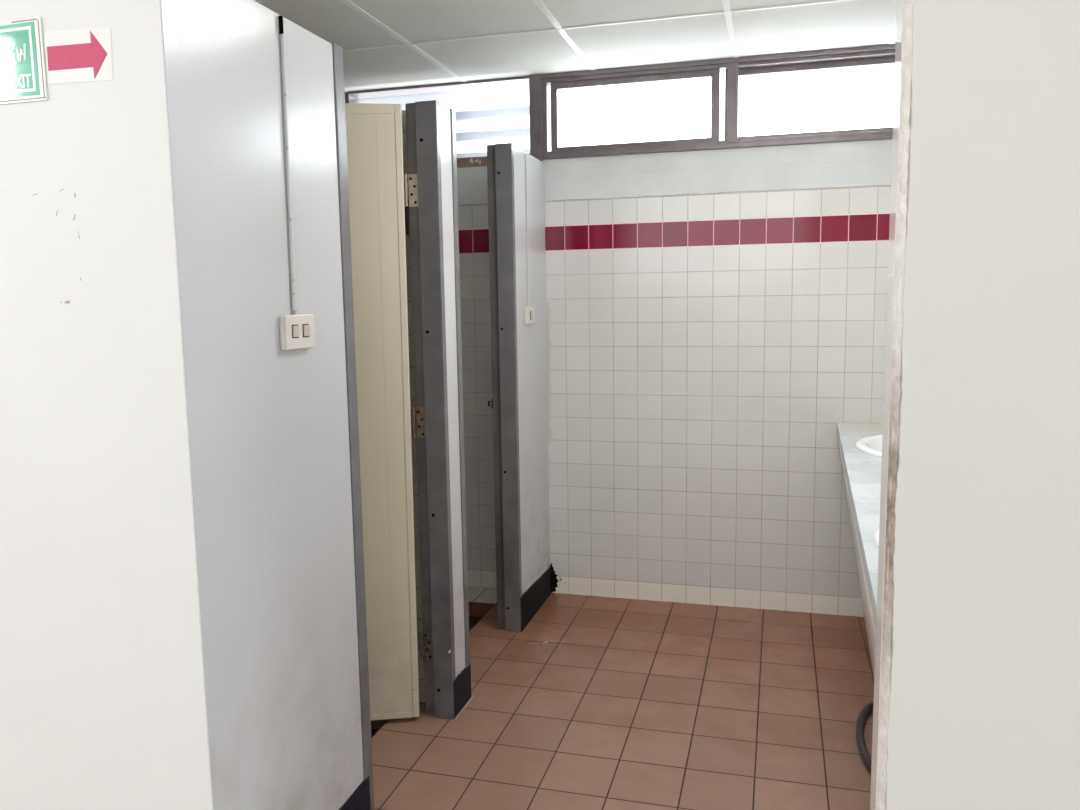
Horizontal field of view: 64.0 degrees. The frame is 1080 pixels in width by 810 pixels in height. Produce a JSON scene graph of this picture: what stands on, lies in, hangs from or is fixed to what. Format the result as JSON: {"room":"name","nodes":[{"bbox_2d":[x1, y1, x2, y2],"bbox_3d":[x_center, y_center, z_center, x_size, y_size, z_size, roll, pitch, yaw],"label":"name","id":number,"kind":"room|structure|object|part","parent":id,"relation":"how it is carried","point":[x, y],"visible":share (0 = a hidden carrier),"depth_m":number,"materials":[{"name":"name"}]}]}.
{"room":"public restroom","nodes":[
{"label":"public restroom","id":0,"kind":"room"},
{"bbox_2d":[160,0,363,809],"bbox_3d":[-0.604,0.173,1.891,0.100,2.000,0.604,1,7,15],"label":"wall","id":1,"kind":"structure","parent":0,"point":[268,427],"depth_m":1.80,"materials":[{"name":"white paint"}]},
{"bbox_2d":[278,16,297,314],"bbox_3d":[-0.542,-0.509,1.864,0.010,0.628,0.028,1,7,15],"label":"cable conduit","id":2,"kind":"object","parent":1,"relation":"attached to","point":[282,33],"visible":0.98,"depth_m":1.86,"materials":[{"name":"white paint"}]},
{"bbox_2d":[279,314,314,349],"bbox_3d":[-0.531,-0.161,1.902,0.023,0.075,0.120,1,7,15],"label":"light switch","id":3,"kind":"object","parent":1,"relation":"attached to","point":[296,331],"visible":1,"depth_m":1.88,"materials":[{"name":"white plastic"}]},
{"bbox_2d":[331,43,373,809],"bbox_3d":[-0.517,0.133,2.201,0.107,2.003,0.045,1,7,15],"label":"door frame","id":4,"kind":"structure","parent":1,"relation":"attached to","point":[338,68],"depth_m":2.17,"materials":[{"name":"grey paint"}]},
{"bbox_2d":[339,776,370,809],"bbox_3d":[-0.536,1.091,2.002,0.008,0.150,0.615,1,7,15],"label":"baseboard","id":5,"kind":"structure","parent":1,"relation":"attached to","point":[360,798],"depth_m":2.24,"materials":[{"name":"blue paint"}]},
{"bbox_2d":[402,110,424,702],"bbox_3d":[-0.927,0.112,3.086,1.159,2.160,0.080,1,7,15],"label":"wall","id":6,"kind":"structure","parent":0,"point":[421,680],"depth_m":2.91,"materials":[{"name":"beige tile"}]},
{"bbox_2d":[449,109,469,666],"bbox_3d":[-0.315,0.040,2.929,0.107,2.003,0.036,1,7,15],"label":"door frame","id":7,"kind":"structure","parent":6,"relation":"attached to","point":[452,112],"depth_m":2.89,"materials":[{"name":"grey paint"}]},
{"bbox_2d":[371,616,481,737],"bbox_3d":[-0.946,1.130,3.294,1.049,0.089,1.780,1,7,15],"label":"floor","id":8,"kind":"structure","parent":0,"point":[473,621],"depth_m":3.94,"materials":[{"name":"brown tile"}]},
{"bbox_2d":[468,601,493,616],"bbox_3d":[-0.711,0.968,4.136,1.049,0.119,0.006,1,7,15],"label":"riser","id":9,"kind":"structure","parent":8,"relation":"on","point":[476,609],"depth_m":4.01,"materials":[{"name":"brown tile"}]},
{"bbox_2d":[439,104,549,676],"bbox_3d":[-0.180,-0.021,3.415,0.100,2.000,1.262,1,7,15],"label":"wall","id":10,"kind":"structure","parent":0,"point":[531,338],"depth_m":3.65,"materials":[{"name":"white paint"}]},
{"bbox_2d":[345,103,432,720],"bbox_3d":[-0.671,0.067,2.743,0.613,1.974,0.051,-2,7,-8],"label":"door","id":11,"kind":"structure","parent":10,"relation":"in","point":[376,176],"depth_m":2.74,"materials":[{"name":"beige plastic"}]},
{"bbox_3d":[-0.699,-0.897,2.621,0.508,0.030,0.034,-2,7,-7],"label":"rail","id":12,"kind":"part","parent":11,"relation":"part of","materials":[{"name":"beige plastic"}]},
{"bbox_3d":[-0.678,1.037,2.861,0.508,0.020,0.034,-2,7,-7],"label":"rail","id":13,"kind":"part","parent":11,"relation":"part of","materials":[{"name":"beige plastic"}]},
{"bbox_2d":[405,100,455,718],"bbox_3d":[-0.355,0.057,2.798,0.114,2.003,0.029,1,7,15],"label":"door frame","id":14,"kind":"structure","parent":10,"relation":"attached to","point":[424,223],"depth_m":2.78,"materials":[{"name":"grey paint"}]},
{"bbox_2d":[453,663,470,718],"bbox_3d":[-0.268,0.978,2.966,0.008,0.131,0.163,1,7,15],"label":"baseboard","id":15,"kind":"structure","parent":10,"relation":"attached to","point":[462,684],"depth_m":2.96,"materials":[{"name":"blue paint"}]},
{"bbox_2d":[453,695,473,720],"bbox_3d":[-0.260,1.041,2.972,0.009,0.003,0.189,1,7,15],"label":"trim","id":16,"kind":"structure","parent":10,"relation":"attached to","point":[472,697],"depth_m":2.98,"materials":[{"name":"paint"}]},
{"bbox_2d":[487,143,521,631],"bbox_3d":[-0.151,-0.039,3.545,0.122,2.003,0.030,1,7,15],"label":"door frame","id":17,"kind":"structure","parent":10,"relation":"attached to","point":[500,157],"depth_m":3.53,"materials":[{"name":"grey paint"}]},
{"bbox_2d":[525,154,528,306],"bbox_3d":[-0.054,-0.730,3.626,0.006,0.632,0.012,1,7,15],"label":"cable conduit","id":18,"kind":"object","parent":10,"relation":"attached to","point":[526,201],"visible":1,"depth_m":3.62,"materials":[{"name":"white paint"}]},
{"bbox_2d":[524,307,534,323],"bbox_3d":[-0.042,-0.381,3.670,0.018,0.072,0.112,1,7,15],"label":"light switch","id":19,"kind":"object","parent":10,"relation":"attached to","point":[529,313],"visible":1,"depth_m":3.64,"materials":[{"name":"white plastic"}]},
{"bbox_2d":[520,562,565,631],"bbox_3d":[0.018,0.853,3.866,0.078,0.150,0.506,1,7,15],"label":"baseboard","id":20,"kind":"structure","parent":10,"relation":"attached to","point":[532,600],"depth_m":3.87,"materials":[{"name":"black paint"}]},
{"bbox_2d":[0,0,1079,809],"bbox_3d":[-0.350,-0.166,1.510,6.800,3.000,0.100,1,7,15],"label":"wall","id":21,"kind":"structure","parent":0,"point":[984,697],"depth_m":1.30,"materials":[{"name":"white paint"}]},
{"bbox_2d":[0,16,47,104],"bbox_3d":[-1.041,-0.623,1.588,0.319,0.144,0.006,1,7,15],"label":"exit sign","id":22,"kind":"object","parent":21,"relation":"attached to","point":[23,79],"visible":1,"depth_m":1.56,"materials":[{"name":"plastic"}]},
{"bbox_2d":[44,27,112,83],"bbox_3d":[-0.816,-0.618,1.529,0.142,0.094,0.001,1,7,15],"label":"arrow sign","id":23,"kind":"object","parent":21,"relation":"attached to","point":[76,55],"visible":1,"depth_m":1.53,"materials":[{"name":"white paper"}]},
{"bbox_2d":[870,0,913,809],"bbox_3d":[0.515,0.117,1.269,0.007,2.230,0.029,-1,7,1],"label":"trim","id":24,"kind":"structure","parent":21,"relation":"attached to","point":[905,104],"depth_m":1.25,"materials":[{"name":"paint"}]},
{"bbox_2d":[254,0,896,91],"bbox_3d":[-0.028,-1.358,2.654,3.070,0.084,2.550,1,7,15],"label":"ceiling","id":25,"kind":"structure","parent":0,"point":[384,43],"depth_m":3.23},
{"bbox_2d":[371,593,873,809],"bbox_3d":[-0.019,1.114,2.852,3.070,0.121,2.530,1,7,15],"label":"floor","id":26,"kind":"structure","parent":0,"point":[598,703],"depth_m":2.87,"materials":[{"name":"tile"}]},
{"bbox_2d":[856,702,873,772],"bbox_3d":[1.034,1.046,2.681,0.097,0.025,0.556,1,7,15],"label":"hose","id":27,"kind":"object","parent":26,"relation":"on","point":[868,708],"visible":0.53,"depth_m":2.71,"materials":[{"name":"black rubber"}]},
{"bbox_2d":[457,139,891,616],"bbox_3d":[0.314,-0.248,3.971,3.270,2.620,0.120,1,7,15],"label":"wall","id":28,"kind":"structure","parent":0,"point":[714,317],"depth_m":3.82,"materials":[{"name":"white tile"}]},
{"bbox_2d":[345,76,529,167],"bbox_3d":[-0.468,-1.265,4.056,0.912,0.438,0.124,1,7,15],"label":"window","id":29,"kind":"structure","parent":28,"relation":"in","point":[489,111],"depth_m":3.96,"materials":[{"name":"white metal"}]},
{"bbox_3d":[-0.471,-1.314,4.041,0.912,0.337,0.104,1,7,15],"label":"frame","id":30,"kind":"part","parent":29,"relation":"part of","materials":[{"name":"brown metal"}]},
{"bbox_3d":[-0.465,-1.127,4.074,0.912,0.043,0.123,1,7,15],"label":"sill","id":31,"kind":"part","parent":29,"relation":"part of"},
{"bbox_2d":[468,586,496,603],"bbox_3d":[-0.684,0.955,4.234,1.049,0.120,0.200,1,7,15],"label":"ledge","id":32,"kind":"object","parent":28,"relation":"attached to","point":[475,594],"visible":0.07,"depth_m":4.11,"materials":[{"name":"white tile"}]},
{"bbox_2d":[529,43,895,161],"bbox_3d":[0.767,-1.270,3.706,1.652,0.380,0.136,1,7,15],"label":"window","id":33,"kind":"structure","parent":28,"relation":"in","point":[840,94],"depth_m":3.67,"materials":[{"name":"brown metal"}]},
{"bbox_3d":[-0.002,-1.285,3.918,0.056,0.380,0.136,1,7,15],"label":"corner post","id":34,"kind":"part","parent":33,"relation":"part of","materials":[{"name":"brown metal"}]},
{"bbox_3d":[0.405,-1.275,3.775,0.680,0.255,0.004,1,7,15],"label":"pane","id":35,"kind":"part","parent":33,"relation":"part of","materials":[{"name":"clear glass"}]},
{"bbox_3d":[0.407,-1.279,3.774,0.740,0.312,0.020,1,7,15],"label":"sash","id":36,"kind":"part","parent":33,"relation":"part of","materials":[{"name":"brown metal"}]},
{"bbox_3d":[0.790,-1.109,3.694,1.596,0.035,0.077,1,7,15],"label":"rail","id":37,"kind":"part","parent":33,"relation":"part of","materials":[{"name":"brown metal"}]},
{"bbox_3d":[0.785,-1.438,3.654,1.596,0.035,0.077,1,7,15],"label":"rail","id":38,"kind":"part","parent":33,"relation":"part of","materials":[{"name":"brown metal"}]},
{"bbox_3d":[1.152,-1.269,3.594,0.750,0.312,0.020,1,7,15],"label":"sash","id":39,"kind":"part","parent":33,"relation":"part of","materials":[{"name":"brown metal"}]},
{"bbox_3d":[1.163,-1.264,3.591,0.672,0.255,0.004,1,7,15],"label":"pane","id":40,"kind":"part","parent":33,"relation":"part of","materials":[{"name":"clear glass"}]},
{"bbox_2d":[837,423,882,673],"bbox_3d":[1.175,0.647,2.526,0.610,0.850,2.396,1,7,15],"label":"countertop","id":41,"kind":"structure","parent":28,"relation":"attached to","point":[861,470],"depth_m":2.44,"materials":[{"name":"white stone"}]},
{"bbox_2d":[855,434,881,456],"bbox_3d":[1.345,0.154,3.035,0.449,0.281,0.566,1,7,15],"label":"basin","id":42,"kind":"object","parent":41,"relation":"in","point":[872,445],"visible":0.15,"depth_m":3.14,"materials":[{"name":"white ceramic"}]},
{"bbox_2d":[874,526,878,545],"bbox_3d":[0.958,0.306,1.855,0.449,0.281,0.566,1,7,15],"label":"basin","id":43,"kind":"object","parent":41,"relation":"in","point":[876,533],"visible":0.02,"depth_m":1.93,"materials":[{"name":"white ceramic"}]}
]}

